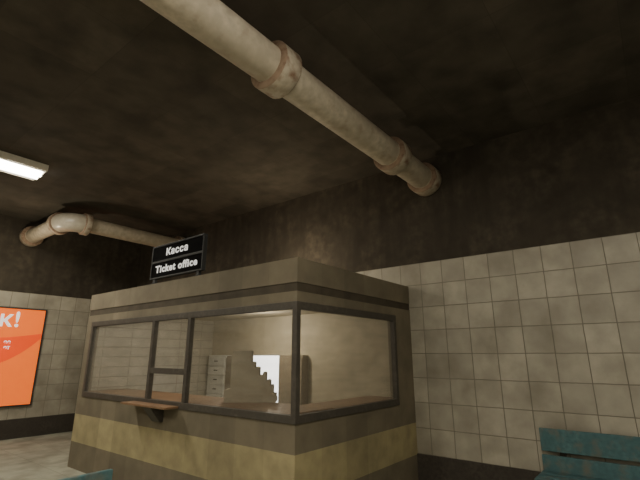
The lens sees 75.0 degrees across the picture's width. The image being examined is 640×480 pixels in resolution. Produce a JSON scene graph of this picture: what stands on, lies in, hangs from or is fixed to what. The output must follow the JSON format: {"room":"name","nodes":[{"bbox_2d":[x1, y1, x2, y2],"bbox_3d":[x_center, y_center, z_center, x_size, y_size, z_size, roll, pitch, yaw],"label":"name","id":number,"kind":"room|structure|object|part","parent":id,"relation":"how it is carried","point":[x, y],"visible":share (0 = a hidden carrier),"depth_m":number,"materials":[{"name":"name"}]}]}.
{"room":"railway station","nodes":[
{"label":"railway station","id":0,"kind":"room"},
{"bbox_2d":[0,431,85,479],"bbox_3d":[-2.086,2.377,2.111,14.980,0.200,10.000,-12,-19,37],"label":"floor","id":1,"kind":"structure","parent":0,"point":[41,457],"depth_m":6.82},
{"bbox_2d":[58,469,112,479],"bbox_3d":[-2.186,1.892,2.326,0.525,0.850,1.740,-12,-19,37],"label":"bench","id":2,"kind":"object","parent":1,"relation":"on","point":[107,474],"visible":1,"depth_m":2.87,"materials":[{"name":"teal paint"}]},
{"bbox_2d":[206,355,231,397],"bbox_3d":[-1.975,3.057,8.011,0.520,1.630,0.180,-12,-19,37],"label":"filing cabinet","id":3,"kind":"object","parent":1,"relation":"on","point":[217,363],"visible":0.49,"depth_m":8.05,"materials":[{"name":"metal"}]},
{"bbox_3d":[-2.018,3.032,7.961,0.480,0.150,0.020,-12,-19,37],"label":"drawer","id":4,"kind":"part","parent":3,"relation":"part of","materials":[{"name":"paint"}]},
{"bbox_3d":[-2.018,2.869,8.006,0.480,0.150,0.020,-12,-19,37],"label":"drawer","id":5,"kind":"part","parent":3,"relation":"part of","materials":[{"name":"paint"}]},
{"bbox_3d":[-2.018,2.705,8.052,0.480,0.150,0.020,-12,-19,37],"label":"drawer","id":6,"kind":"part","parent":3,"relation":"part of","materials":[{"name":"paint"}]},
{"bbox_3d":[-2.018,2.377,8.142,0.480,0.150,0.020,-12,-19,37],"label":"drawer","id":7,"kind":"part","parent":3,"relation":"part of","materials":[{"name":"paint"}]},
{"bbox_3d":[-2.018,2.541,8.097,0.480,0.150,0.020,-12,-19,37],"label":"drawer","id":8,"kind":"part","parent":3,"relation":"part of","materials":[{"name":"paint"}]},
{"bbox_2d":[225,356,231,389],"bbox_3d":[-1.507,2.962,7.648,0.620,1.620,0.190,-12,-19,37],"label":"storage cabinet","id":9,"kind":"object","parent":1,"relation":"on","point":[229,358],"visible":0.13,"depth_m":7.86,"materials":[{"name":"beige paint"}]},
{"bbox_2d":[67,257,417,479],"bbox_3d":[-1.326,2.043,6.160,4.609,2.600,2.670,-12,-19,37],"label":"booth","id":10,"kind":"object","parent":1,"relation":"on","point":[144,411],"visible":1,"depth_m":5.35,"materials":[{"name":"paint"}]},
{"bbox_2d":[120,401,178,409],"bbox_3d":[-2.136,2.050,5.182,1.020,0.025,0.188,-12,-19,37],"label":"shelf","id":11,"kind":"object","parent":10,"relation":"attached to","point":[147,405],"depth_m":5.09,"materials":[{"name":"brown wood"}]},
{"bbox_2d":[149,233,207,284],"bbox_3d":[-1.976,0.290,5.769,1.230,0.570,0.120,-12,-19,37],"label":"sign","id":12,"kind":"object","parent":10,"relation":"on","point":[187,255],"visible":0.99,"depth_m":5.71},
{"bbox_3d":[-1.976,0.367,5.748,1.186,0.207,0.036,-12,-19,37],"label":"sign panel","id":13,"kind":"part","parent":12,"relation":"part of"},
{"bbox_3d":[-1.976,0.137,5.811,1.186,0.207,0.036,-12,-19,37],"label":"sign panel","id":14,"kind":"part","parent":12,"relation":"part of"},
{"bbox_2d":[90,388,392,413],"bbox_3d":[-1.312,2.259,6.060,4.395,0.040,2.115,-12,-19,37],"label":"countertop","id":15,"kind":"structure","parent":10,"relation":"on","point":[284,408],"depth_m":4.98,"materials":[{"name":"brown wood"}]},
{"bbox_2d":[223,350,277,402],"bbox_3d":[-0.837,1.672,5.139,0.630,0.600,0.205,0,-15,-2],"label":"cash register","id":16,"kind":"object","parent":10,"relation":"on","point":[247,384],"visible":1,"depth_m":5.02,"materials":[{"name":"beige plastic"}]},
{"bbox_2d":[253,355,279,402],"bbox_3d":[-0.945,2.845,7.246,0.740,1.630,0.140,-12,-19,37],"label":"light panel","id":17,"kind":"object","parent":10,"relation":"attached to","point":[269,363],"visible":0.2,"depth_m":7.25,"materials":[{"name":"paint"}]},
{"bbox_2d":[278,355,307,404],"bbox_3d":[-0.451,2.735,6.846,0.510,1.630,0.190,-12,-19,37],"label":"storage cabinet","id":18,"kind":"object","parent":1,"relation":"on","point":[285,361],"visible":0.38,"depth_m":6.90,"materials":[{"name":"beige paint"}]},
{"bbox_2d":[534,428,639,479],"bbox_3d":[3.018,2.312,3.846,1.800,0.850,0.525,-12,-19,37],"label":"bench","id":19,"kind":"object","parent":1,"relation":"on","point":[610,446],"visible":1,"depth_m":4.30,"materials":[{"name":"teal paint"}]},
{"bbox_3d":[2.986,2.308,3.804,1.800,0.035,0.420,-12,-19,37],"label":"seat","id":20,"kind":"part","parent":19,"relation":"part of","materials":[{"name":"teal paint"}]},
{"bbox_2d":[0,214,141,420],"bbox_3d":[-7.886,1.316,7.155,0.200,4.530,9.600,-12,-19,37],"label":"wall","id":21,"kind":"structure","parent":0,"point":[60,275],"depth_m":9.44,"materials":[{"name":"tile"}]},
{"bbox_2d":[0,306,46,407],"bbox_3d":[-6.492,2.363,8.487,0.050,1.980,1.380,-12,-19,37],"label":"advertising poster","id":22,"kind":"object","parent":21,"relation":"attached to","point":[21,329],"visible":1,"depth_m":8.72,"materials":[{"name":"orange paper"}]},
{"bbox_2d":[0,413,74,439],"bbox_3d":[-7.805,3.300,6.525,0.025,0.370,9.575,-12,-19,37],"label":"baseboard","id":23,"kind":"structure","parent":21,"relation":"attached to","point":[44,425],"depth_m":8.75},
{"bbox_2d":[19,212,184,246],"bbox_3d":[-4.850,0.010,9.508,2.177,0.440,2.817,-12,-19,37],"label":"pipe","id":24,"kind":"object","parent":21,"relation":"attached to","point":[59,223],"visible":0.86,"depth_m":8.58,"materials":[{"name":"beige metal"}]},
{"bbox_2d":[0,0,639,243],"bbox_3d":[-2.086,-2.182,3.369,14.980,0.200,10.000,-12,-19,37],"label":"ceiling","id":25,"kind":"structure","parent":0,"point":[136,122],"depth_m":4.74,"materials":[{"name":"concrete"}]},
{"bbox_2d":[0,150,48,180],"bbox_3d":[-4.992,-1.219,6.198,0.600,0.145,1.500,-12,-19,37],"label":"lamp","id":26,"kind":"object","parent":25,"relation":"attached to","point":[12,164],"visible":1,"depth_m":6.45,"materials":[{"name":"white plastic"}]},
{"bbox_2d":[137,95,639,471],"bbox_3d":[0.872,1.137,6.506,14.780,4.530,0.200,-12,-19,37],"label":"wall","id":27,"kind":"structure","parent":0,"point":[520,272],"depth_m":5.28,"materials":[{"name":"tile"}]},
{"bbox_2d":[140,0,441,195],"bbox_3d":[-1.345,-1.875,2.677,0.464,0.464,9.594,-12,-19,37],"label":"ceiling pipe","id":28,"kind":"object","parent":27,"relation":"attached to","point":[275,69],"visible":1,"depth_m":3.73,"materials":[{"name":"beige metal"}]},
{"bbox_2d":[417,453,540,479],"bbox_3d":[0.881,3.102,5.808,14.580,0.370,0.025,-12,-19,37],"label":"baseboard","id":29,"kind":"structure","parent":27,"relation":"attached to","point":[430,467],"depth_m":5.14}
]}

